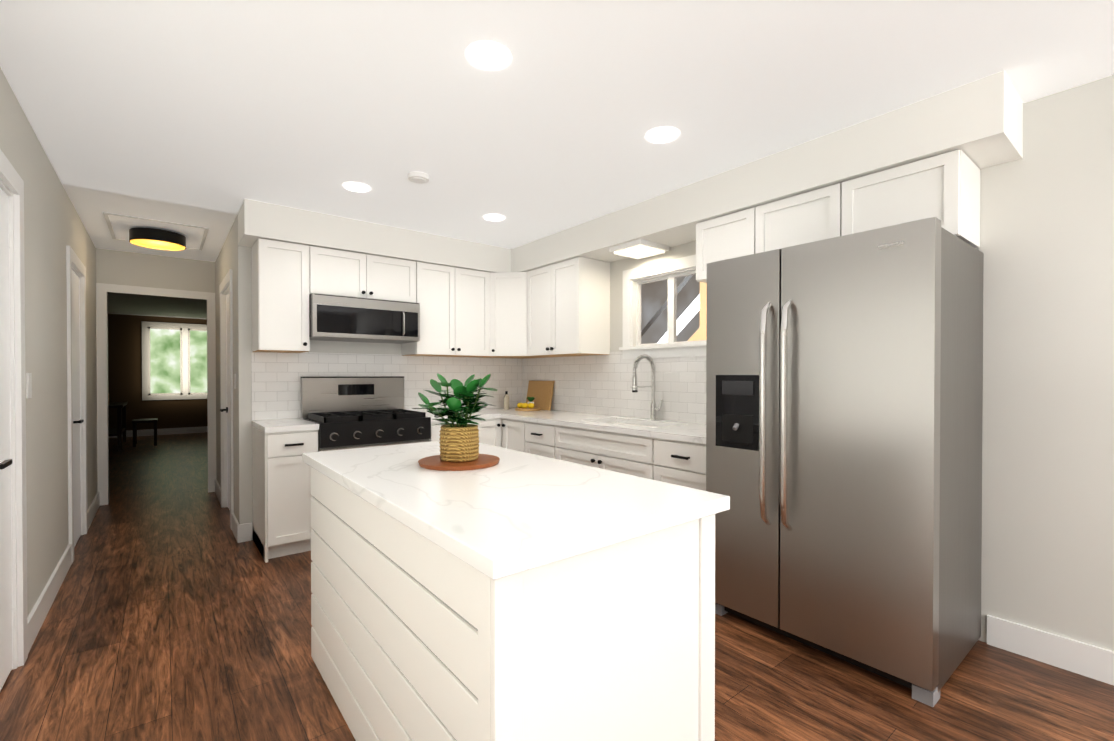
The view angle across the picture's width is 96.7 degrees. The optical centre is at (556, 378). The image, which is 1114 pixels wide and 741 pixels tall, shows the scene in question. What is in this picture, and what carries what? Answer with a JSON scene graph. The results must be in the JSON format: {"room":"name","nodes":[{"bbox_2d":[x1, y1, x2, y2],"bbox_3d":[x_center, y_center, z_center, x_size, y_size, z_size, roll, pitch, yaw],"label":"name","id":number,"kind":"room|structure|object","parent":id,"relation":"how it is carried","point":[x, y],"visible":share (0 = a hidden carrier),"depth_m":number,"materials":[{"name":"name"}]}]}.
{"room":"kitchen","nodes":[
{"label":"kitchen","id":0,"kind":"room"},
{"bbox_2d":[0,66,97,615],"bbox_3d":[-1.637,0.011,1.173,0.100,2.500,9.400,0,1,-39],"label":"wall","id":1,"kind":"structure","parent":0,"point":[54,226],"depth_m":2.72,"materials":[{"name":"white paint"}]},
{"bbox_2d":[26,373,31,397],"bbox_3d":[-2.505,0.032,2.349,0.006,0.120,0.080,0,1,-39],"label":"switch plate","id":2,"kind":"object","parent":1,"relation":"attached to","point":[28,385],"visible":0.93,"depth_m":2.33,"materials":[{"name":"white plastic"}]},
{"bbox_2d":[28,426,1113,684],"bbox_3d":[-2.745,1.166,4.614,5.800,0.135,16.150,0,1,-39],"label":"baseboard","id":3,"kind":"structure","parent":1,"relation":"attached to","point":[1082,658],"depth_m":2.27,"materials":[{"name":"white wood"}]},
{"bbox_2d":[96,248,214,299],"bbox_3d":[-4.122,-0.021,5.138,0.950,2.500,0.100,0,1,-39],"label":"wall","id":4,"kind":"structure","parent":0,"point":[117,267],"depth_m":5.06,"materials":[{"name":"white paint"}]},
{"bbox_2d":[108,314,207,429],"bbox_3d":[-8.118,-0.066,10.712,3.960,2.500,0.100,0,1,-39],"label":"wall","id":5,"kind":"structure","parent":0,"point":[124,358],"depth_m":10.20,"materials":[{"name":"brown paint"}]},
{"bbox_2d":[142,321,206,399],"bbox_3d":[-8.053,-0.376,10.724,1.440,1.640,0.080,0,1,-39],"label":"window","id":6,"kind":"structure","parent":5,"relation":"in","point":[184,329],"depth_m":10.62,"materials":[{"name":"beige wood"}]},
{"bbox_2d":[215,220,234,514],"bbox_3d":[-3.103,-0.017,4.684,0.080,2.500,2.080,0,1,-39],"label":"wall","id":7,"kind":"structure","parent":0,"point":[234,256],"depth_m":4.80,"materials":[{"name":"white paint"}]},
{"bbox_2d":[234,374,235,388],"bbox_3d":[-2.551,0.019,3.922,0.006,0.120,0.080,0,1,-39],"label":"light switch","id":8,"kind":"object","parent":7,"relation":"attached to","point":[234,381],"visible":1,"depth_m":3.91,"materials":[{"name":"white plastic"}]},
{"bbox_2d":[235,213,515,539],"bbox_3d":[-1.426,-0.017,4.600,2.600,2.500,0.100,0,1,-39],"label":"wall","id":9,"kind":"structure","parent":0,"point":[243,273],"depth_m":3.79,"materials":[{"name":"white paint"}]},
{"bbox_2d":[251,238,310,352],"bbox_3d":[-2.104,-0.607,3.767,0.334,0.796,0.348,0,1,-39],"label":"upper cabinet","id":10,"kind":"object","parent":9,"relation":"attached to","point":[281,271],"depth_m":3.64,"materials":[{"name":"white wood"}]},
{"bbox_2d":[311,246,374,298],"bbox_3d":[-1.788,-0.828,4.017,0.473,0.360,0.348,0,1,-39],"label":"upper cabinet","id":11,"kind":"object","parent":9,"relation":"attached to","point":[334,272],"depth_m":3.89,"materials":[{"name":"white wood"}]},
{"bbox_2d":[309,293,419,343],"bbox_3d":[-1.609,-0.480,4.088,0.830,0.325,0.464,0,1,-39],"label":"microwave","id":12,"kind":"object","parent":11,"relation":"attached to","point":[347,318],"visible":0.94,"depth_m":3.91,"materials":[{"name":"grey metal"}]},
{"bbox_2d":[251,351,521,419],"bbox_3d":[-1.360,0.045,4.584,2.518,0.534,0.008,0,1,-39],"label":"tile backsplash","id":13,"kind":"structure","parent":9,"relation":"attached to","point":[276,385],"depth_m":4.38,"materials":[{"name":"white tile"}]},
{"bbox_2d":[375,256,418,302],"bbox_3d":[-1.502,-0.829,4.244,0.473,0.360,0.348,0,1,-39],"label":"upper cabinet","id":14,"kind":"object","parent":9,"relation":"attached to","point":[395,279],"depth_m":4.16,"materials":[{"name":"white wood"}]},
{"bbox_2d":[401,262,446,356],"bbox_3d":[-1.153,-0.614,4.524,0.417,0.796,0.348,0,1,-39],"label":"upper cabinet","id":15,"kind":"object","parent":9,"relation":"attached to","point":[432,277],"depth_m":4.37,"materials":[{"name":"white wood"}]},
{"bbox_2d":[447,266,486,357],"bbox_3d":[-0.879,-0.615,4.717,0.466,0.796,0.388,0,1,-39],"label":"upper cabinet","id":16,"kind":"object","parent":9,"relation":"attached to","point":[466,288],"depth_m":4.57,"materials":[{"name":"white wood"}]},
{"bbox_2d":[487,272,526,357],"bbox_3d":[-0.433,-0.617,4.900,0.664,0.796,0.656,0,1,-39],"label":"upper cabinet","id":17,"kind":"object","parent":9,"relation":"attached to","point":[506,291],"depth_m":4.70,"materials":[{"name":"white wood"}]},
{"bbox_2d":[0,432,1113,740],"bbox_3d":[-2.839,1.262,4.732,5.800,0.060,16.450,0,1,-39],"label":"floor","id":18,"kind":"structure","parent":0,"point":[176,612],"depth_m":2.13,"materials":[{"name":"brown wood"}]},
{"bbox_2d":[109,402,126,450],"bbox_3d":[-7.920,0.821,8.704,0.500,0.760,1.400,0,1,-39],"label":"chair","id":19,"kind":"object","parent":18,"relation":"on","point":[119,431],"visible":0.46,"depth_m":8.35,"materials":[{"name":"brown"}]},
{"bbox_2d":[132,418,157,446],"bbox_3d":[-7.478,0.968,8.993,0.350,0.460,0.500,0,1,-39],"label":"stool","id":20,"kind":"object","parent":18,"relation":"on","point":[147,420],"visible":1,"depth_m":8.88,"materials":[{"name":"brown wood"}]},
{"bbox_2d":[252,426,318,562],"bbox_3d":[-2.021,0.802,3.673,0.333,0.879,0.618,0,1,-39],"label":"base cabinet","id":21,"kind":"object","parent":18,"relation":"on","point":[282,495],"depth_m":3.44,"materials":[{"name":"white wood"}]},
{"bbox_2d":[252,418,318,429],"bbox_3d":[-2.019,0.341,3.665,0.338,0.039,0.626,0,1,-39],"label":"countertop","id":22,"kind":"structure","parent":21,"relation":"on","point":[294,423],"depth_m":3.50,"materials":[{"name":"white stone"}]},
{"bbox_2d":[301,376,430,451],"bbox_3d":[-1.534,0.610,4.003,0.834,1.256,0.697,0,1,-39],"label":"steel gas range","id":23,"kind":"object","parent":18,"relation":"on","point":[351,412],"visible":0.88,"depth_m":3.98,"materials":[{"name":"grey metal"}]},
{"bbox_2d":[429,418,483,443],"bbox_3d":[-1.042,0.795,4.452,0.485,0.879,0.618,0,1,-39],"label":"base cabinet","id":24,"kind":"object","parent":18,"relation":"on","point":[435,433],"depth_m":4.12,"materials":[{"name":"white wood"}]},
{"bbox_2d":[484,418,495,445],"bbox_3d":[-0.823,0.794,4.626,0.306,0.879,0.618,0,1,-39],"label":"base cabinet","id":25,"kind":"object","parent":18,"relation":"on","point":[490,423],"depth_m":4.42,"materials":[{"name":"white wood"}]},
{"bbox_2d":[496,418,523,451],"bbox_3d":[-0.162,0.795,4.530,0.714,0.879,0.395,0,1,-39],"label":"base cabinet","id":26,"kind":"object","parent":18,"relation":"on","point":[509,431],"depth_m":4.37,"materials":[{"name":"white wood"}]},
{"bbox_2d":[426,407,523,421],"bbox_3d":[-0.706,0.332,4.710,1.338,0.039,0.626,0,1,-39],"label":"countertop","id":27,"kind":"structure","parent":26,"relation":"on","point":[485,413],"depth_m":4.49,"materials":[{"name":"white stone"}]},
{"bbox_2d":[504,381,554,410],"bbox_3d":[-0.287,0.165,4.965,0.347,0.289,0.410,0,1,-39],"label":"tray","id":28,"kind":"object","parent":27,"relation":"on","point":[539,395],"visible":1,"depth_m":4.98,"materials":[{"name":"brown wood"}]},
{"bbox_2d":[504,391,508,409],"bbox_3d":[-0.511,0.217,5.011,0.055,0.184,0.056,0,1,-39],"label":"bottle","id":29,"kind":"object","parent":28,"relation":"on","point":[506,397],"depth_m":4.99,"materials":[{"name":"beige glass"}]},
{"bbox_2d":[309,465,714,740],"bbox_3d":[-0.317,0.816,1.838,0.764,0.879,1.584,0,1,-39],"label":"kitchen island","id":30,"kind":"object","parent":18,"relation":"on","point":[513,595],"depth_m":1.26,"materials":[{"name":"white wood"}]},
{"bbox_2d":[302,441,729,580],"bbox_3d":[-0.321,0.356,1.827,0.794,0.040,1.644,0,1,-39],"label":"island countertop","id":31,"kind":"structure","parent":30,"relation":"on","point":[515,516],"depth_m":1.37,"materials":[{"name":"white stone"}]},
{"bbox_2d":[412,374,499,470],"bbox_3d":[-0.394,0.156,1.951,0.333,0.355,0.323,0,1,-39],"label":"flower arrangement","id":32,"kind":"object","parent":31,"relation":"on","point":[459,445],"visible":1,"depth_m":1.90,"materials":[{"name":"green plant"}]},
{"bbox_2d":[418,454,499,470],"bbox_3d":[-0.385,0.326,1.955,0.316,0.016,0.316,0,1,-39],"label":"tray","id":33,"kind":"object","parent":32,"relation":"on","point":[436,462],"depth_m":1.88,"materials":[{"name":"brown wood"}]},
{"bbox_2d":[439,424,478,461],"bbox_3d":[-0.385,0.251,1.954,0.157,0.132,0.157,0,1,-39],"label":"basket","id":34,"kind":"object","parent":32,"relation":"on","point":[458,442],"depth_m":1.89,"materials":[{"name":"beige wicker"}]},
{"bbox_2d":[524,418,551,457],"bbox_3d":[0.112,0.797,4.231,0.658,0.879,0.529,0,1,-39],"label":"base cabinet","id":35,"kind":"object","parent":18,"relation":"on","point":[537,435],"depth_m":4.03,"materials":[{"name":"white wood"}]},
{"bbox_2d":[552,422,647,476],"bbox_3d":[0.547,0.801,3.685,0.658,0.879,0.991,0,1,-39],"label":"base cabinet","id":36,"kind":"object","parent":18,"relation":"on","point":[612,450],"depth_m":3.49,"materials":[{"name":"white wood"}]},
{"bbox_2d":[500,410,705,441],"bbox_3d":[0.445,0.339,3.803,0.666,0.039,2.224,0,1,-39],"label":"countertop","id":37,"kind":"structure","parent":36,"relation":"on","point":[695,432],"depth_m":3.68,"materials":[{"name":"white stone"}]},
{"bbox_2d":[640,434,705,490],"bbox_3d":[0.979,0.806,3.143,0.658,0.879,0.519,0,1,-39],"label":"base cabinet","id":38,"kind":"object","parent":18,"relation":"on","point":[653,447],"depth_m":2.96,"materials":[{"name":"white wood"}]},
{"bbox_2d":[706,217,983,706],"bbox_3d":[1.371,0.317,2.461,0.833,1.868,0.997,0,1,-39],"label":"fridge","id":39,"kind":"object","parent":18,"relation":"on","point":[844,392],"visible":1,"depth_m":2.12,"materials":[{"name":"grey metal"}]},
{"bbox_2d":[0,0,1113,318],"bbox_3d":[-2.839,-1.308,4.712,5.800,0.080,16.450,0,1,-39],"label":"ceiling","id":40,"kind":"structure","parent":0,"point":[232,104],"depth_m":2.14,"materials":[{"name":"white paint"}]},
{"bbox_2d":[102,212,208,250],"bbox_3d":[-3.455,-1.258,4.298,0.660,0.012,0.930,0,1,-39],"label":"attic hatch","id":41,"kind":"object","parent":40,"relation":"attached to","point":[119,226],"visible":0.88,"depth_m":4.11,"materials":[{"name":"white"}]},
{"bbox_2d":[129,227,185,250],"bbox_3d":[-3.425,-1.206,4.252,0.380,0.114,0.380,0,1,-39],"label":"light","id":42,"kind":"object","parent":40,"relation":"attached to","point":[154,238],"visible":1,"depth_m":4.17,"materials":[{"name":"black metal"}]},
{"bbox_2d":[342,182,371,192],"bbox_3d":[-1.309,-1.252,3.239,0.180,0.006,0.180,0,1,-39],"label":"recessed light","id":43,"kind":"object","parent":40,"relation":"in","point":[357,187],"visible":1,"depth_m":3.23,"materials":[{"name":"white plastic"}]},
{"bbox_2d":[238,198,509,272],"bbox_3d":[-1.436,-1.139,4.276,2.190,0.250,0.380,0,1,-39],"label":"soffit","id":44,"kind":"structure","parent":40,"relation":"attached to","point":[256,219],"depth_m":3.93,"materials":[{"name":"white paint"}]},
{"bbox_2d":[408,171,428,183],"bbox_3d":[-0.853,-1.236,3.053,0.130,0.036,0.130,0,1,-39],"label":"smoke detector","id":45,"kind":"object","parent":40,"relation":"attached to","point":[417,177],"visible":1,"depth_m":3.01,"materials":[{"name":"white plastic"}]},
{"bbox_2d":[465,41,511,71],"bbox_3d":[-0.264,-1.241,1.911,0.180,0.006,0.180,0,1,-39],"label":"recessed light","id":46,"kind":"object","parent":40,"relation":"in","point":[491,56],"visible":1,"depth_m":1.90,"materials":[{"name":"white plastic"}]},
{"bbox_2d":[483,214,505,220],"bbox_3d":[-0.490,-1.257,3.865,0.180,0.006,0.180,0,1,-39],"label":"recessed light","id":47,"kind":"object","parent":40,"relation":"in","point":[493,217],"visible":1,"depth_m":3.85,"materials":[{"name":"white"}]},
{"bbox_2d":[645,126,679,143],"bbox_3d":[0.540,-1.246,2.538,0.180,0.006,0.180,0,1,-39],"label":"recessed light","id":48,"kind":"object","parent":40,"relation":"in","point":[663,135],"visible":1,"depth_m":2.53,"materials":[{"name":"white plastic"}]},
{"bbox_2d":[510,70,1022,271],"bbox_3d":[0.713,-1.134,3.680,0.390,0.250,3.990,0,1,-39],"label":"soffit","id":49,"kind":"structure","parent":40,"relation":"attached to","point":[979,123],"depth_m":2.56,"materials":[{"name":"white paint"}]},
{"bbox_2d":[609,239,668,258],"bbox_3d":[0.628,-0.985,3.787,0.320,0.050,0.320,0,1,-39],"label":"ceiling light fixture","id":50,"kind":"object","parent":49,"relation":"attached to","point":[639,248],"visible":0.96,"depth_m":3.72,"materials":[{"name":"white"}]},
{"bbox_2d":[559,74,1113,650],"bbox_3d":[1.873,-0.001,2.625,0.100,2.500,7.300,0,1,-39],"label":"wall","id":51,"kind":"structure","parent":0,"point":[1047,250],"depth_m":2.17,"materials":[{"name":"white paint"}]},
{"bbox_2d":[527,264,554,357],"bbox_3d":[-0.041,-0.614,4.621,0.397,0.796,0.475,0,1,-39],"label":"upper cabinet","id":52,"kind":"object","parent":51,"relation":"attached to","point":[540,281],"depth_m":4.51,"materials":[{"name":"white wood"}]},
{"bbox_2d":[555,257,609,356],"bbox_3d":[0.189,-0.612,4.365,0.358,0.796,0.428,0,1,-39],"label":"upper cabinet","id":53,"kind":"object","parent":51,"relation":"attached to","point":[560,309],"depth_m":4.21,"materials":[{"name":"white wood"}]},
{"bbox_2d":[522,351,705,423],"bbox_3d":[0.510,0.041,4.250,0.008,0.549,2.845,0,1,-39],"label":"tile backsplash","id":54,"kind":"structure","parent":51,"relation":"attached to","point":[597,384],"depth_m":4.20,"materials":[{"name":"white tile"}]},
{"bbox_2d":[619,254,705,358],"bbox_3d":[0.869,-0.535,3.841,0.130,0.740,0.950,0,1,-39],"label":"window","id":55,"kind":"structure","parent":51,"relation":"in","point":[671,272],"depth_m":3.90,"materials":[{"name":"white wood"}]},
{"bbox_2d":[696,149,979,282],"bbox_3d":[1.453,-0.813,2.774,0.358,0.370,1.353,0,1,-39],"label":"upper cabinet","id":56,"kind":"object","parent":51,"relation":"attached to","point":[944,188],"visible":0.77,"depth_m":2.45,"materials":[{"name":"white wood"}]},
{"bbox_3d":[-2.643,-0.005,3.120,4.110,2.500,3.260,0,1,-39],"label":"wall","id":57,"kind":"structure","parent":0,"visible":0},
{"bbox_2d":[0,187,14,690],"bbox_3d":[-2.168,0.233,1.925,0.097,2.020,0.558,0,1,-39],"label":"closet door","id":58,"kind":"structure","parent":57,"relation":"in","point":[7,626],"depth_m":2.05,"materials":[{"name":"white wood"}]},
{"bbox_2d":[0,149,27,669],"bbox_3d":[-2.196,0.188,1.892,0.118,2.135,0.750,0,1,-39],"label":"door frame","id":59,"kind":"structure","parent":57,"relation":"attached to","point":[12,184],"depth_m":2.15,"materials":[{"name":"white wood"}]},
{"bbox_2d":[66,245,87,563],"bbox_3d":[-3.579,0.174,3.629,0.118,2.135,0.870,0,1,-39],"label":"door frame","id":60,"kind":"structure","parent":57,"relation":"attached to","point":[73,263],"depth_m":3.69,"materials":[{"name":"white wood"}]},
{"bbox_2d":[72,270,83,546],"bbox_3d":[-3.550,0.219,3.661,0.097,2.020,0.678,0,1,-39],"label":"hall door","id":61,"kind":"structure","parent":57,"relation":"in","point":[77,420],"depth_m":3.75,"materials":[{"name":"white wood"}]},
{"bbox_2d":[96,283,215,505],"bbox_3d":[-4.090,0.149,5.099,0.950,2.160,0.033,0,1,-39],"label":"door frame","id":62,"kind":"structure","parent":57,"relation":"attached to","point":[102,289],"depth_m":4.88,"materials":[{"name":"white wood"}]},
{"bbox_2d":[220,293,229,509],"bbox_3d":[-2.939,0.213,4.443,0.097,2.020,0.748,0,1,-39],"label":"hall door","id":63,"kind":"structure","parent":57,"relation":"in","point":[228,440],"depth_m":4.66,"materials":[{"name":"white wood"}]},
{"bbox_2d":[219,269,233,529],"bbox_3d":[-2.929,0.168,4.454,0.098,2.135,0.950,0,1,-39],"label":"door frame","id":64,"kind":"structure","parent":57,"relation":"attached to","point":[226,286],"depth_m":4.73,"materials":[{"name":"white wood"}]},
{"label":"outside","id":65,"kind":"structure","parent":0,"visible":0},
{"bbox_2d":[150,329,206,392],"bbox_3d":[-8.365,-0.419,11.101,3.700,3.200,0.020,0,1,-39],"label":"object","id":66,"kind":"structure","parent":65,"point":[164,360],"depth_m":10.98,"materials":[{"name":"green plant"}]},
{"bbox_2d":[641,274,699,343],"bbox_3d":[1.197,-0.713,4.126,0.020,2.100,2.900,0,1,-39],"label":"exterior wall","id":67,"kind":"structure","parent":65,"point":[654,296],"depth_m":4.43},
{"bbox_2d":[641,275,706,342],"bbox_3d":[1.119,-0.597,4.065,0.024,1.670,1.200,0,1,-39],"label":"stairs","id":68,"kind":"structure","parent":65,"point":[698,303],"depth_m":4.08,"materials":[{"name":"white"}]}
]}

